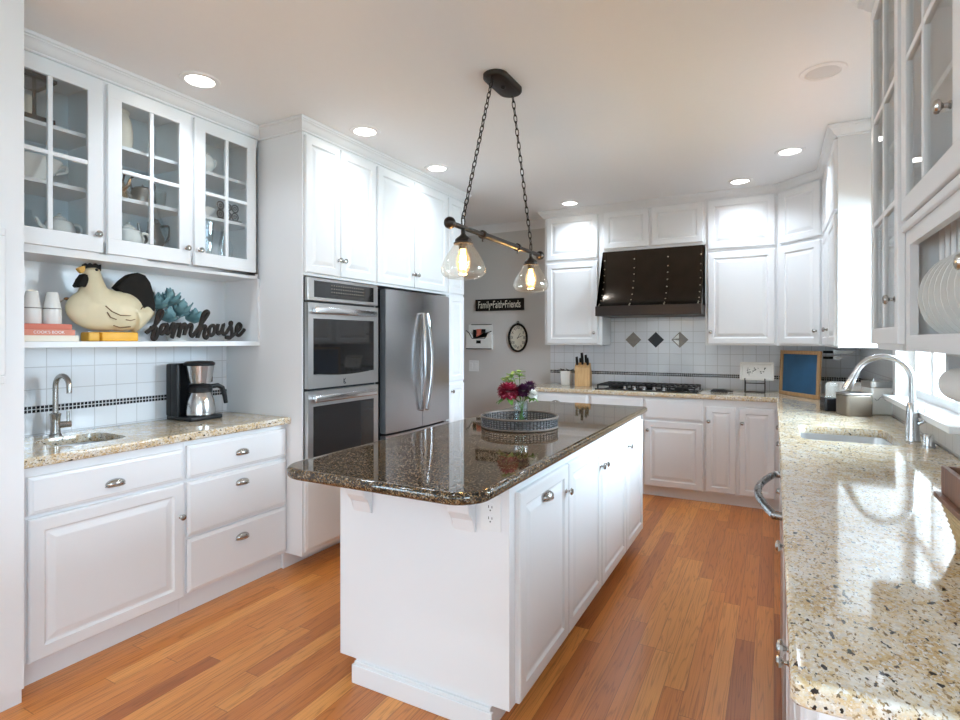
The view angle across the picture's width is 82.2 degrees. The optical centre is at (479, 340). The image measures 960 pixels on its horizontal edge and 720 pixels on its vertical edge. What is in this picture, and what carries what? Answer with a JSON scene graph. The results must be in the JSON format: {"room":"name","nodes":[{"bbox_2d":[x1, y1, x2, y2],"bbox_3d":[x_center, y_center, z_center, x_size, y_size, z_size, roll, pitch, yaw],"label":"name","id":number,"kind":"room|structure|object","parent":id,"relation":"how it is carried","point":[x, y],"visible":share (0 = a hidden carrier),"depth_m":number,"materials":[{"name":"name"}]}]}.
{"room":"kitchen","nodes":[
{"label":"kitchen","id":0,"kind":"room"},
{"bbox_2d":[24,411,224,437],"bbox_3d":[-2.947,0.035,2.494,1.250,2.700,9.820,0,0,28],"label":"wall","id":1,"kind":"structure","parent":0,"point":[223,411],"depth_m":2.91,"materials":[{"name":"tile"}]},
{"bbox_2d":[24,346,226,436],"bbox_3d":[-1.970,0.247,2.986,0.008,0.425,1.348,0,0,28],"label":"backsplash","id":2,"kind":"structure","parent":1,"relation":"attached to","point":[112,386],"depth_m":2.93,"materials":[{"name":"white tile"}]},
{"bbox_2d":[24,50,257,281],"bbox_3d":[-1.821,-0.812,2.878,0.370,0.865,1.364,0,0,28],"label":"upper cabinet","id":3,"kind":"object","parent":1,"relation":"attached to","point":[171,145],"visible":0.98,"depth_m":2.81,"materials":[{"name":"white paint"}]},
{"bbox_2d":[24,68,56,124],"bbox_3d":[-2.031,-1.091,2.447,0.180,0.240,0.180,0,0,28],"label":"lantern","id":4,"kind":"object","parent":3,"relation":"on","point":[35,82],"visible":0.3,"depth_m":2.44,"materials":[{"name":"black paint"}]},
{"bbox_2d":[24,93,31,113],"bbox_3d":[-2.031,-1.042,2.447,0.059,0.099,0.060,0,0,28],"label":"candle","id":5,"kind":"object","parent":4,"relation":"on","point":[27,98],"depth_m":2.44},
{"bbox_2d":[24,151,68,179],"bbox_3d":[-2.019,-0.769,2.469,0.228,0.107,0.213,0,0,-19],"label":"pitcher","id":6,"kind":"object","parent":3,"relation":"on","point":[34,164],"visible":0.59,"depth_m":2.44,"materials":[{"name":"white ceramic"}]},
{"bbox_2d":[34,213,82,233],"bbox_3d":[-1.959,-0.531,2.562,0.129,0.125,0.169,0,0,-13],"label":"teapot","id":7,"kind":"object","parent":3,"relation":"in","point":[60,223],"visible":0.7,"depth_m":2.53,"materials":[{"name":"white ceramic"}]},
{"bbox_2d":[122,174,131,197],"bbox_3d":[-1.822,-0.797,2.734,0.125,0.162,0.144,0,0,-45],"label":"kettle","id":8,"kind":"object","parent":3,"relation":"on","point":[124,187],"visible":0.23,"depth_m":2.73,"materials":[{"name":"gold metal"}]},
{"bbox_2d":[122,109,132,147],"bbox_3d":[-1.853,-1.069,2.792,0.158,0.195,0.140,0,0,-24],"label":"pitcher","id":9,"kind":"object","parent":3,"relation":"on","point":[127,133],"visible":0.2,"depth_m":2.78,"materials":[{"name":"white ceramic"}]},
{"bbox_2d":[24,116,244,192],"bbox_3d":[-1.849,-0.961,2.894,0.270,0.018,1.324,0,0,28],"label":"shelf","id":10,"kind":"object","parent":3,"relation":"attached to","point":[65,141],"depth_m":2.82,"materials":[{"name":"white paint"}]},
{"bbox_2d":[24,175,244,231],"bbox_3d":[-1.849,-0.706,2.894,0.270,0.018,1.324,0,0,28],"label":"shelf","id":11,"kind":"object","parent":3,"relation":"attached to","point":[34,188],"depth_m":2.80,"materials":[{"name":"white paint"}]},
{"bbox_2d":[122,222,148,243],"bbox_3d":[-1.806,-0.539,2.826,0.145,0.141,0.191,0,0,-8],"label":"teapot","id":12,"kind":"object","parent":3,"relation":"in","point":[129,233],"visible":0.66,"depth_m":2.79,"materials":[{"name":"white ceramic"}]},
{"bbox_2d":[127,174,155,203],"bbox_3d":[-1.806,-0.801,2.924,0.151,0.170,0.132,0,0,-25],"label":"kettle","id":13,"kind":"object","parent":3,"relation":"on","point":[141,193],"visible":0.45,"depth_m":2.88,"materials":[{"name":"silver metal"}]},
{"bbox_2d":[137,217,169,246],"bbox_3d":[-1.791,-0.577,3.023,0.162,0.215,0.104,0,0,-32],"label":"coffee pot","id":14,"kind":"object","parent":3,"relation":"in","point":[159,240],"visible":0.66,"depth_m":3.00,"materials":[{"name":"metal"}]},
{"bbox_2d":[206,152,216,171],"bbox_3d":[-1.621,-1.047,3.192,0.150,0.152,0.150,0,0,-17],"label":"sugar bowl","id":15,"kind":"object","parent":3,"relation":"on","point":[210,165],"visible":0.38,"depth_m":3.17,"materials":[{"name":"white ceramic"}]},
{"bbox_2d":[216,201,241,222],"bbox_3d":[-1.516,-0.771,3.305,0.060,0.110,0.152,0,0,28],"label":"napkin holder","id":16,"kind":"object","parent":3,"relation":"on","point":[230,207],"visible":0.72,"depth_m":3.32,"materials":[{"name":"black paint"}]},
{"bbox_2d":[24,260,259,347],"bbox_3d":[-1.835,-0.173,2.908,0.318,0.413,1.359,0,0,28],"label":"wall shelf","id":17,"kind":"object","parent":1,"relation":"attached to","point":[235,301],"visible":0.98,"depth_m":3.22,"materials":[{"name":"white paint"}]},
{"bbox_2d":[24,335,78,340],"bbox_3d":[-2.033,-0.009,2.500,0.137,0.028,0.312,0,0,28],"label":"book","id":18,"kind":"object","parent":17,"relation":"on","point":[26,337],"visible":0.74,"depth_m":2.50,"materials":[{"name":"white paper"}]},
{"bbox_2d":[24,329,74,334],"bbox_3d":[-2.037,-0.037,2.492,0.138,0.026,0.295,0,0,28],"label":"book","id":19,"kind":"object","parent":18,"relation":"on","point":[26,331],"visible":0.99,"depth_m":2.49,"materials":[{"name":"red paper"}]},
{"bbox_2d":[24,323,71,329],"bbox_3d":[-2.040,-0.063,2.487,0.137,0.025,0.282,0,0,28],"label":"book","id":20,"kind":"object","parent":19,"relation":"on","point":[26,325],"visible":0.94,"depth_m":2.50,"materials":[{"name":"red paper"}]},
{"bbox_2d":[24,291,41,323],"bbox_3d":[-2.024,-0.150,2.482,0.074,0.148,0.074,0,0,28],"label":"salt shaker","id":21,"kind":"object","parent":20,"relation":"on","point":[32,305],"visible":0.8,"depth_m":2.46,"materials":[{"name":"white ceramic"}]},
{"bbox_2d":[42,292,61,323],"bbox_3d":[-1.986,-0.150,2.553,0.074,0.148,0.074,0,0,28],"label":"cup","id":22,"kind":"object","parent":20,"relation":"on","point":[51,310],"visible":0.96,"depth_m":2.53,"materials":[{"name":"white ceramic"}]},
{"bbox_2d":[65,263,154,340],"bbox_3d":[-1.857,-0.188,2.783,0.159,0.386,0.416,0,0,25],"label":"figurine","id":23,"kind":"object","parent":17,"relation":"on","point":[130,305],"visible":1,"depth_m":2.72,"materials":[{"name":"ceramic"}]},
{"bbox_2d":[153,287,201,340],"bbox_3d":[-1.745,-0.148,3.142,0.176,0.306,0.362,0,0,28],"label":"succulent plant","id":24,"kind":"object","parent":17,"relation":"on","point":[168,298],"visible":0.84,"depth_m":3.11,"materials":[{"name":"teal plant"}]},
{"bbox_2d":[145,309,245,340],"bbox_3d":[-1.606,-0.088,3.148,0.021,0.184,0.622,0,0,28],"label":"word sign","id":25,"kind":"object","parent":17,"relation":"on","point":[171,329],"visible":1,"depth_m":3.11,"materials":[{"name":"grey wood"}]},
{"bbox_2d":[24,27,471,202],"bbox_3d":[-1.182,-1.278,3.680,0.726,0.070,3.336,0,0,28],"label":"trim","id":26,"kind":"structure","parent":1,"relation":"attached to","point":[38,44],"depth_m":3.11,"materials":[{"name":"white paint"}]},
{"bbox_2d":[0,494,781,719],"bbox_3d":[-0.347,1.425,1.047,7.200,0.080,9.920,0,0,28],"label":"floor","id":27,"kind":"structure","parent":0,"point":[685,625],"depth_m":2.42,"materials":[{"name":"brown wood"}]},
{"bbox_2d":[0,0,23,712],"bbox_3d":[-2.303,0.040,1.701,0.630,2.690,1.228,0,0,28],"label":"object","id":28,"kind":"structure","parent":27,"relation":"on","point":[11,11],"depth_m":2.06,"materials":[{"name":"white paint"}]},
{"bbox_2d":[0,227,5,383],"bbox_3d":[-1.824,-0.128,1.908,0.017,0.575,0.285,0,0,28],"label":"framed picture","id":29,"kind":"object","parent":28,"relation":"attached to","point":[2,230],"visible":1,"depth_m":2.02,"materials":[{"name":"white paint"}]},
{"bbox_2d":[24,442,186,685],"bbox_3d":[-1.866,0.943,2.561,0.590,0.884,0.698,0,0,28],"label":"base cabinet","id":30,"kind":"object","parent":27,"relation":"on","point":[104,535],"visible":0.98,"depth_m":2.40,"materials":[{"name":"white paint"}]},
{"bbox_2d":[24,411,290,468],"bbox_3d":[-1.710,0.532,2.847,0.580,0.145,1.346,0,0,28],"label":"countertop","id":31,"kind":"structure","parent":30,"relation":"on","point":[42,450],"depth_m":2.71,"materials":[{"name":"beige stone"}]},
{"bbox_2d":[49,373,71,435],"bbox_3d":[-2.002,0.309,2.651,0.142,0.301,0.091,0,0,28],"label":"bar faucet","id":32,"kind":"object","parent":31,"relation":"on","point":[56,424],"visible":1,"depth_m":2.64,"materials":[{"name":"silver metal"}]},
{"bbox_2d":[59,441,101,445],"bbox_3d":[-1.860,0.553,2.565,0.314,0.104,0.314,0,0,28],"label":"sink","id":33,"kind":"object","parent":31,"relation":"in","point":[61,443],"depth_m":2.67,"materials":[{"name":"silver metal"}]},
{"bbox_2d":[166,361,221,421],"bbox_3d":[-1.674,0.289,3.227,0.225,0.341,0.213,0,0,28],"label":"coffee maker","id":34,"kind":"object","parent":31,"relation":"on","point":[179,376],"visible":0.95,"depth_m":3.16,"materials":[{"name":"black plastic"}]},
{"bbox_2d":[184,365,214,382],"bbox_3d":[-1.645,0.196,3.223,0.160,0.102,0.160,0,0,28],"label":"basket","id":35,"kind":"object","parent":34,"relation":"on","point":[192,373],"depth_m":3.17,"materials":[{"name":"metal"}]},
{"bbox_2d":[184,383,227,415],"bbox_3d":[-1.622,0.344,3.255,0.166,0.182,0.244,0,0,28],"label":"carafe","id":36,"kind":"object","parent":34,"relation":"on","point":[199,401],"visible":1,"depth_m":3.17,"materials":[{"name":"metal"}]},
{"bbox_2d":[179,424,285,614],"bbox_3d":[-1.550,0.943,3.158,0.583,0.884,0.650,0,0,28],"label":"base cabinet","id":37,"kind":"object","parent":27,"relation":"on","point":[235,483],"visible":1,"depth_m":2.99,"materials":[{"name":"white paint"}]},
{"bbox_2d":[227,131,375,568],"bbox_3d":[-1.172,0.070,3.710,0.730,2.630,0.678,0,0,28],"label":"tall cabinet","id":38,"kind":"object","parent":27,"relation":"on","point":[317,197],"visible":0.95,"depth_m":3.38,"materials":[{"name":"white paint"}]},
{"bbox_2d":[303,276,377,459],"bbox_3d":[-0.996,0.221,3.618,0.368,1.205,0.654,0,0,28],"label":"double oven","id":39,"kind":"object","parent":38,"relation":"in","point":[340,318],"visible":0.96,"depth_m":3.48,"materials":[{"name":"silver metal"}]},
{"bbox_2d":[375,289,448,440],"bbox_3d":[-0.733,0.497,4.418,0.782,1.735,0.865,0,0,28],"label":"refrigerator","id":40,"kind":"object","parent":27,"relation":"on","point":[413,382],"visible":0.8,"depth_m":4.14,"materials":[{"name":"silver metal"}]},
{"bbox_2d":[375,164,447,294],"bbox_3d":[-0.788,-0.818,4.428,0.730,0.855,0.950,0,0,28],"label":"upper cabinet","id":41,"kind":"object","parent":40,"relation":"on","point":[412,235],"visible":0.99,"depth_m":4.21,"materials":[{"name":"white paint"}]},
{"bbox_2d":[438,195,463,422],"bbox_3d":[-0.496,0.070,4.974,0.730,2.630,0.288,0,0,28],"label":"pantry cabinet","id":42,"kind":"object","parent":27,"relation":"on","point":[455,293],"visible":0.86,"depth_m":4.80,"materials":[{"name":"white paint"}]},
{"bbox_2d":[340,415,642,719],"bbox_3d":[0.268,0.943,2.986,0.824,0.884,2.220,0,0,28],"label":"kitchen island","id":43,"kind":"object","parent":27,"relation":"on","point":[445,615],"visible":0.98,"depth_m":2.12,"materials":[{"name":"white paint"}]},
{"bbox_2d":[287,401,646,505],"bbox_3d":[0.207,0.480,2.915,0.840,0.040,2.513,0,0,28],"label":"island countertop","id":44,"kind":"structure","parent":43,"relation":"on","point":[462,462],"depth_m":2.14,"materials":[{"name":"brown stone"}]},
{"bbox_2d":[481,410,557,432],"bbox_3d":[0.211,0.428,2.935,0.412,0.064,0.412,0,0,39],"label":"rattan tray","id":45,"kind":"object","parent":44,"relation":"on","point":[549,423],"visible":0.99,"depth_m":2.82,"materials":[{"name":"wicker"}]},
{"bbox_3d":[0.219,0.389,2.944,0.076,0.125,0.076,0,0,28],"label":"flower vase","id":46,"kind":"object","parent":45,"relation":"on","visible":0},
{"bbox_2d":[496,381,523,419],"bbox_3d":[0.153,0.327,2.920,0.126,0.220,0.138,0,0,28],"label":"flower","id":47,"kind":"object","parent":46,"relation":"in","point":[511,393],"visible":1,"depth_m":2.89,"materials":[{"name":"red plant"}]},
{"bbox_2d":[516,383,531,418],"bbox_3d":[0.231,0.332,2.925,0.101,0.208,0.097,0,0,28],"label":"flower","id":48,"kind":"object","parent":46,"relation":"in","point":[522,386],"visible":0.91,"depth_m":2.90,"materials":[{"name":"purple plant"}]},
{"bbox_2d":[522,389,538,419],"bbox_3d":[0.273,0.346,2.919,0.068,0.180,0.098,0,0,-25],"label":"flower","id":49,"kind":"object","parent":46,"relation":"in","point":[532,391],"visible":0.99,"depth_m":2.89,"materials":[{"name":"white plant"}]},
{"bbox_2d":[481,496,500,532],"bbox_3d":[0.038,0.610,1.942,0.080,0.125,0.009,0,0,28],"label":"wall outlet","id":50,"kind":"object","parent":43,"relation":"attached to","point":[491,509],"visible":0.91,"depth_m":1.94,"materials":[{"name":"white plastic"}]},
{"bbox_2d":[527,391,588,402],"bbox_3d":[0.870,0.943,5.551,0.630,0.884,0.611,0,0,28],"label":"base cabinet","id":51,"kind":"object","parent":27,"relation":"on","point":[543,396],"visible":0.18,"depth_m":5.28,"materials":[{"name":"white paint"}]},
{"bbox_2d":[589,394,704,501],"bbox_3d":[1.593,0.943,5.160,1.012,0.884,0.618,0,0,28],"label":"base cabinet","id":52,"kind":"object","parent":27,"relation":"on","point":[673,428],"visible":0.48,"depth_m":4.81,"materials":[{"name":"white paint"}]},
{"bbox_2d":[534,383,959,719],"bbox_3d":[0.846,0.573,3.216,2.820,0.225,4.750,0,0,28],"label":"countertop","id":53,"kind":"structure","parent":52,"relation":"on","point":[872,556],"depth_m":1.13,"materials":[{"name":"beige stone"}]},
{"bbox_2d":[560,368,574,384],"bbox_3d":[0.912,0.374,5.683,0.184,0.170,0.166,0,0,15],"label":"herb pot","id":54,"kind":"object","parent":53,"relation":"on","point":[566,375],"visible":0.98,"depth_m":5.66,"materials":[{"name":"white ceramic"}]},
{"bbox_2d":[575,363,591,386],"bbox_3d":[1.047,0.342,5.564,0.152,0.235,0.150,0,0,20],"label":"knife block","id":55,"kind":"object","parent":53,"relation":"on","point":[583,373],"visible":1,"depth_m":5.50,"materials":[{"name":"brown wood"}]},
{"bbox_2d":[595,381,702,392],"bbox_3d":[1.589,0.435,5.178,0.910,0.048,0.480,0,0,28],"label":"gas cooktop","id":56,"kind":"object","parent":53,"relation":"in","point":[609,385],"visible":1,"depth_m":5.10,"materials":[{"name":"black metal"}]},
{"bbox_2d":[744,378,765,392],"bbox_3d":[2.426,0.358,4.849,0.165,0.201,0.128,0,0,28],"label":"plate stand","id":57,"kind":"object","parent":53,"relation":"on","point":[764,383],"visible":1,"depth_m":4.83,"materials":[{"name":"black metal"}]},
{"bbox_2d":[740,362,773,380],"bbox_3d":[2.440,0.272,4.847,0.270,0.160,0.051,0,0,28],"label":"serving platter","id":58,"kind":"object","parent":57,"relation":"on","point":[759,371],"visible":1,"depth_m":4.85,"materials":[{"name":"white ceramic"}]},
{"bbox_2d":[779,350,821,399],"bbox_3d":[2.613,0.271,4.498,0.037,0.375,0.476,0,0,-6],"label":"chalkboard","id":59,"kind":"object","parent":53,"relation":"on","point":[800,371],"visible":0.98,"depth_m":4.48,"materials":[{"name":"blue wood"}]},
{"bbox_2d":[820,397,835,410],"bbox_3d":[2.286,0.366,3.597,0.090,0.185,0.090,0,0,8],"label":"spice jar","id":60,"kind":"object","parent":53,"relation":"on","point":[826,403],"visible":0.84,"depth_m":3.56,"materials":[{"name":"black glass"}]},
{"bbox_2d":[826,381,861,397],"bbox_3d":[2.575,0.375,3.862,0.244,0.168,0.154,0,0,38],"label":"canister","id":61,"kind":"object","parent":53,"relation":"on","point":[832,387],"visible":0.24,"depth_m":3.84,"materials":[{"name":"ceramic"}]},
{"bbox_2d":[800,433,891,444],"bbox_3d":[1.789,0.593,2.695,0.399,0.184,0.494,0,0,28],"label":"sink","id":62,"kind":"object","parent":53,"relation":"in","point":[869,438],"depth_m":2.88,"materials":[{"name":"white ceramic"}]},
{"bbox_2d":[836,391,872,416],"bbox_3d":[2.307,0.390,3.393,0.154,0.139,0.154,0,0,8],"label":"canister","id":63,"kind":"object","parent":53,"relation":"on","point":[852,403],"visible":1,"depth_m":3.32,"materials":[{"name":"silver metal"}]},
{"bbox_2d":[861,378,891,414],"bbox_3d":[2.494,0.346,3.451,0.136,0.226,0.138,0,0,8],"label":"canister","id":64,"kind":"object","parent":53,"relation":"on","point":[881,406],"visible":0.8,"depth_m":3.39,"materials":[{"name":"ceramic"}]},
{"bbox_2d":[842,354,926,442],"bbox_3d":[1.876,0.261,2.562,0.319,0.396,0.060,0,0,36],"label":"kitchen faucet","id":65,"kind":"object","parent":53,"relation":"on","point":[912,423],"visible":0.99,"depth_m":2.50,"materials":[{"name":"metal"}]},
{"bbox_2d":[921,434,935,448],"bbox_3d":[1.926,0.431,2.361,0.052,0.057,0.052,0,0,28],"label":"soap dispenser","id":66,"kind":"object","parent":53,"relation":"on","point":[928,440],"visible":1,"depth_m":2.35,"materials":[{"name":"metal"}]},
{"bbox_2d":[941,504,959,547],"bbox_3d":[1.116,0.411,1.048,0.313,0.095,0.353,0,0,28],"label":"seagrass basket","id":67,"kind":"object","parent":53,"relation":"on","point":[954,523],"visible":0.65,"depth_m":1.19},
{"bbox_2d":[933,466,959,520],"bbox_3d":[1.116,0.326,1.048,0.324,0.075,0.364,0,0,28],"label":"wooden tray","id":68,"kind":"object","parent":67,"relation":"on","point":[949,496],"visible":1,"depth_m":1.20,"materials":[{"name":"brown wood"}]},
{"bbox_2d":[705,399,778,510],"bbox_3d":[2.291,0.943,4.787,0.570,0.884,0.618,0,0,28],"label":"base cabinet","id":69,"kind":"object","parent":27,"relation":"on","point":[741,437],"visible":0.98,"depth_m":4.55,"materials":[{"name":"white paint"}]},
{"bbox_2d":[754,471,785,719],"bbox_3d":[1.386,0.893,1.986,0.710,0.784,0.700,0,0,28],"label":"dishwasher","id":70,"kind":"object","parent":27,"relation":"on","point":[763,481],"visible":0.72,"depth_m":1.86,"materials":[{"name":"silver metal"}]},
{"bbox_2d":[775,540,844,719],"bbox_3d":[0.980,0.943,1.150,0.638,0.884,1.152,0,0,28],"label":"base cabinet","id":71,"kind":"object","parent":27,"relation":"on","point":[794,711],"visible":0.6,"depth_m":1.06,"materials":[{"name":"white paint"}]},
{"bbox_2d":[24,0,871,226],"bbox_3d":[-0.347,-1.355,1.047,7.200,0.080,9.920,0,0,28],"label":"ceiling","id":72,"kind":"structure","parent":0,"point":[619,100],"depth_m":2.70,"materials":[{"name":"paint"}]},
{"bbox_2d":[178,71,220,89],"bbox_3d":[-1.414,-1.311,2.777,0.192,0.008,0.192,0,0,28],"label":"recessed light","id":73,"kind":"object","parent":72,"relation":"in","point":[196,79],"visible":1,"depth_m":2.77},
{"bbox_2d":[349,125,379,136],"bbox_3d":[-0.723,-1.311,3.453,0.192,0.008,0.192,0,0,28],"label":"recessed light","id":74,"kind":"object","parent":72,"relation":"in","point":[358,130],"visible":1,"depth_m":3.44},
{"bbox_2d":[424,164,449,171],"bbox_3d":[-0.327,-1.311,4.194,0.192,0.008,0.192,0,0,28],"label":"recessed light","id":75,"kind":"object","parent":72,"relation":"in","point":[432,167],"visible":1,"depth_m":4.18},
{"bbox_2d":[444,69,543,284],"bbox_3d":[0.112,-0.792,2.786,0.198,1.044,1.072,0,0,28],"label":"pendant light","id":76,"kind":"object","parent":72,"relation":"hanging from","point":[499,80],"visible":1,"depth_m":2.71,"materials":[{"name":"black metal"}]},
{"bbox_2d":[727,178,752,184],"bbox_3d":[2.145,-1.311,4.536,0.192,0.008,0.192,0,0,28],"label":"recessed light","id":77,"kind":"object","parent":72,"relation":"in","point":[738,181],"visible":1,"depth_m":4.53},
{"bbox_2d":[774,146,805,155],"bbox_3d":[2.152,-1.311,3.817,0.192,0.008,0.192,0,0,28],"label":"recessed light","id":78,"kind":"object","parent":72,"relation":"in","point":[788,151],"visible":1,"depth_m":3.81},
{"bbox_2d":[799,61,847,81],"bbox_3d":[1.676,-1.310,2.687,0.204,0.008,0.204,0,0,28],"label":"ceiling speaker","id":79,"kind":"object","parent":72,"relation":"attached to","point":[830,69],"visible":1,"depth_m":2.68},
{"bbox_2d":[806,65,839,78],"bbox_3d":[1.676,-1.312,2.687,0.142,0.006,0.142,0,0,28],"label":"grille","id":80,"kind":"object","parent":79,"relation":"attached to","point":[821,71],"depth_m":2.68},
{"bbox_2d":[463,228,825,418],"bbox_3d":[1.108,0.035,5.837,5.050,2.700,0.100,0,0,28],"label":"wall","id":81,"kind":"structure","parent":0,"point":[494,270],"depth_m":6.23,"materials":[{"name":"grey paint"}]},
{"bbox_2d":[466,324,492,348],"bbox_3d":[-0.005,-0.043,6.344,0.334,0.288,0.055,0,0,28],"label":"holder","id":82,"kind":"object","parent":81,"relation":"attached to","point":[484,341],"visible":1,"depth_m":6.33,"materials":[{"name":"white ceramic"}]},
{"bbox_2d":[475,298,523,310],"bbox_3d":[0.219,-0.405,6.243,0.610,0.134,0.021,0,0,28],"label":"wall sign","id":83,"kind":"object","parent":81,"relation":"attached to","point":[508,303],"visible":1,"depth_m":6.23,"materials":[{"name":"black paint"}]},
{"bbox_2d":[465,219,544,235],"bbox_3d":[-0.189,-1.269,6.437,2.178,0.088,0.065,0,0,28],"label":"trim","id":84,"kind":"structure","parent":81,"relation":"attached to","point":[538,223],"depth_m":6.16,"materials":[{"name":"white paint"}]},
{"bbox_2d":[508,321,527,351],"bbox_3d":[0.422,-0.043,6.130,0.240,0.350,0.028,0,0,28],"label":"wall clock","id":85,"kind":"object","parent":81,"relation":"attached to","point":[517,335],"visible":1,"depth_m":6.13,"materials":[{"name":"black paint"}]},
{"bbox_2d":[545,213,610,344],"bbox_3d":[0.992,-0.600,5.626,0.600,1.290,0.364,0,0,28],"label":"upper cabinet","id":86,"kind":"object","parent":81,"relation":"attached to","point":[573,245],"visible":0.99,"depth_m":5.49,"materials":[{"name":"white paint"}]},
{"bbox_2d":[595,245,704,317],"bbox_3d":[1.618,-0.542,5.175,0.927,0.630,0.563,0,0,28],"label":"range hood","id":87,"kind":"object","parent":81,"relation":"attached to","point":[668,281],"visible":0.98,"depth_m":5.05,"materials":[{"name":"brown metal"}]},
{"bbox_2d":[602,202,704,251],"bbox_3d":[1.676,-1.052,5.278,0.934,0.385,0.332,0,0,28],"label":"upper cabinet","id":88,"kind":"object","parent":81,"relation":"attached to","point":[682,224],"visible":0.96,"depth_m":5.12,"materials":[{"name":"white paint"}]},
{"bbox_2d":[538,118,870,219],"bbox_3d":[1.838,-1.278,4.725,1.072,0.070,3.246,0,0,-34],"label":"trim","id":89,"kind":"structure","parent":81,"relation":"attached to","point":[860,126],"depth_m":4.76,"materials":[{"name":"white paint"}]},
{"bbox_2d":[550,316,859,392],"bbox_3d":[1.988,0.072,5.303,2.776,0.775,0.012,0,0,28],"label":"backsplash","id":90,"kind":"structure","parent":81,"relation":"attached to","point":[653,349],"depth_m":5.34,"materials":[{"name":"white tile"}]},
{"bbox_2d":[705,194,777,345],"bbox_3d":[2.333,-0.600,4.909,0.572,1.290,0.364,0,0,28],"label":"upper cabinet","id":91,"kind":"object","parent":81,"relation":"attached to","point":[741,234],"visible":1,"depth_m":4.77,"materials":[{"name":"white paint"}]},
{"bbox_2d":[891,351,959,458],"bbox_3d":[1.835,0.035,-0.119,2.050,2.700,9.720,0,0,28],"label":"wall","id":92,"kind":"structure","parent":0,"point":[907,356],"depth_m":3.22,"materials":[{"name":"white paint"}]},
{"bbox_2d":[778,179,824,345],"bbox_3d":[2.788,-0.600,4.505,0.610,1.290,0.645,0,0,28],"label":"upper cabinet","id":93,"kind":"object","parent":92,"relation":"attached to","point":[800,235],"visible":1,"depth_m":4.41,"materials":[{"name":"white paint"}]},
{"bbox_2d":[821,133,877,347],"bbox_3d":[2.524,-0.600,3.733,0.348,1.290,0.964,0,0,28],"label":"upper cabinet","id":94,"kind":"object","parent":92,"relation":"attached to","point":[846,180],"visible":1,"depth_m":3.34,"materials":[{"name":"white paint"}]},
{"bbox_2d":[857,0,874,11],"bbox_3d":[1.234,-1.278,1.311,0.361,0.070,1.736,0,0,28],"label":"trim","id":95,"kind":"structure","parent":92,"relation":"attached to","point":[867,5],"depth_m":2.10,"materials":[{"name":"white paint"}]},
{"bbox_2d":[871,0,905,350],"bbox_3d":[1.494,-0.607,1.798,0.354,1.277,0.520,0,0,28],"label":"upper cabinet","id":96,"kind":"object","parent":92,"relation":"attached to","point":[888,243],"visible":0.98,"depth_m":1.98,"materials":[{"name":"white paint"}]},
{"bbox_2d":[860,348,959,457],"bbox_3d":[2.103,0.242,2.566,0.009,0.435,4.710,0,0,28],"label":"trim","id":97,"kind":"structure","parent":92,"relation":"attached to","point":[883,369],"depth_m":3.38,"materials":[{"name":"white tile"}]},
{"bbox_2d":[882,350,959,434],"bbox_3d":[2.187,-0.276,2.669,0.180,1.258,1.450,0,0,28],"label":"window","id":98,"kind":"structure","parent":92,"relation":"in","point":[943,413],"depth_m":2.80,"materials":[{"name":"white paint"}]},
{"bbox_2d":[901,0,959,354],"bbox_3d":[1.210,-0.608,1.267,0.354,1.275,0.686,0,0,28],"label":"upper cabinet","id":99,"kind":"object","parent":92,"relation":"attached to","point":[930,29],"visible":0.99,"depth_m":1.53,"materials":[{"name":"white paint"}]},
{"bbox_2d":[918,258,944,333],"bbox_3d":[1.323,-0.117,1.462,0.256,0.256,0.022,0,0,28],"label":"plate","id":100,"kind":"object","parent":99,"relation":"in","point":[920,291],"visible":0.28,"depth_m":1.51,"materials":[{"name":"white ceramic"}]},
{"bbox_2d":[920,0,951,11],"bbox_3d":[1.238,-0.961,1.251,0.254,0.018,0.648,0,0,28],"label":"shelf","id":101,"kind":"object","parent":99,"relation":"attached to","point":[945,5],"depth_m":1.57,"materials":[{"name":"white paint"}]},
{"bbox_2d":[920,61,951,115],"bbox_3d":[1.238,-0.661,1.251,0.254,0.018,0.648,0,0,28],"label":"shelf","id":102,"kind":"object","parent":99,"relation":"attached to","point":[942,91],"depth_m":1.45,"materials":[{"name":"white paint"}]},
{"bbox_2d":[923,255,950,333],"bbox_3d":[1.295,-0.117,1.411,0.256,0.256,0.022,0,0,28],"label":"plate","id":103,"kind":"object","parent":99,"relation":"in","point":[932,318],"visible":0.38,"depth_m":1.46,"materials":[{"name":"white ceramic"}]},
{"bbox_2d":[928,252,957,333],"bbox_3d":[1.268,-0.117,1.360,0.256,0.256,0.022,0,0,28],"label":"plate","id":104,"kind":"object","parent":99,"relation":"in","point":[933,308],"visible":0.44,"depth_m":1.40,"materials":[{"name":"white ceramic"}]},
{"bbox_2d":[934,251,959,332],"bbox_3d":[1.240,-0.117,1.308,0.256,0.256,0.022,0,0,28],"label":"plate","id":105,"kind":"object","parent":99,"relation":"in","point":[937,298],"visible":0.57,"depth_m":1.35,"materials":[{"name":"white ceramic"}]},
{"bbox_2d":[938,354,959,401],"bbox_3d":[1.273,0.101,1.406,0.094,0.139,0.360,0,0,28],"label":"paper towel holder","id":106,"kind":"object","parent":99,"relation":"attached to","point":[949,381],"visible":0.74,"depth_m":1.51,"materials":[{"name":"grey plastic"}]},
{"bbox_2d":[940,260,959,328],"bbox_3d":[1.213,-0.117,1.257,0.256,0.256,0.022,0,0,28],"label":"plate","id":107,"kind":"object","parent":99,"relation":"in","point":[943,288],"visible":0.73,"depth_m":1.30,"materials":[{"name":"white ceramic"}]},
{"bbox_2d":[947,266,959,320],"bbox_3d":[1.186,-0.117,1.206,0.256,0.256,0.022,0,0,28],"label":"plate","id":108,"kind":"object","parent":99,"relation":"in","point":[951,280],"visible":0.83,"depth_m":1.25,"materials":[{"name":"white ceramic"}]},
{"bbox_2d":[954,270,959,308],"bbox_3d":[1.158,-0.117,1.155,0.256,0.256,0.022,0,0,28],"label":"plate","id":109,"kind":"object","parent":99,"relation":"in","point":[957,277],"visible":0.91,"depth_m":1.20,"materials":[{"name":"white ceramic"}]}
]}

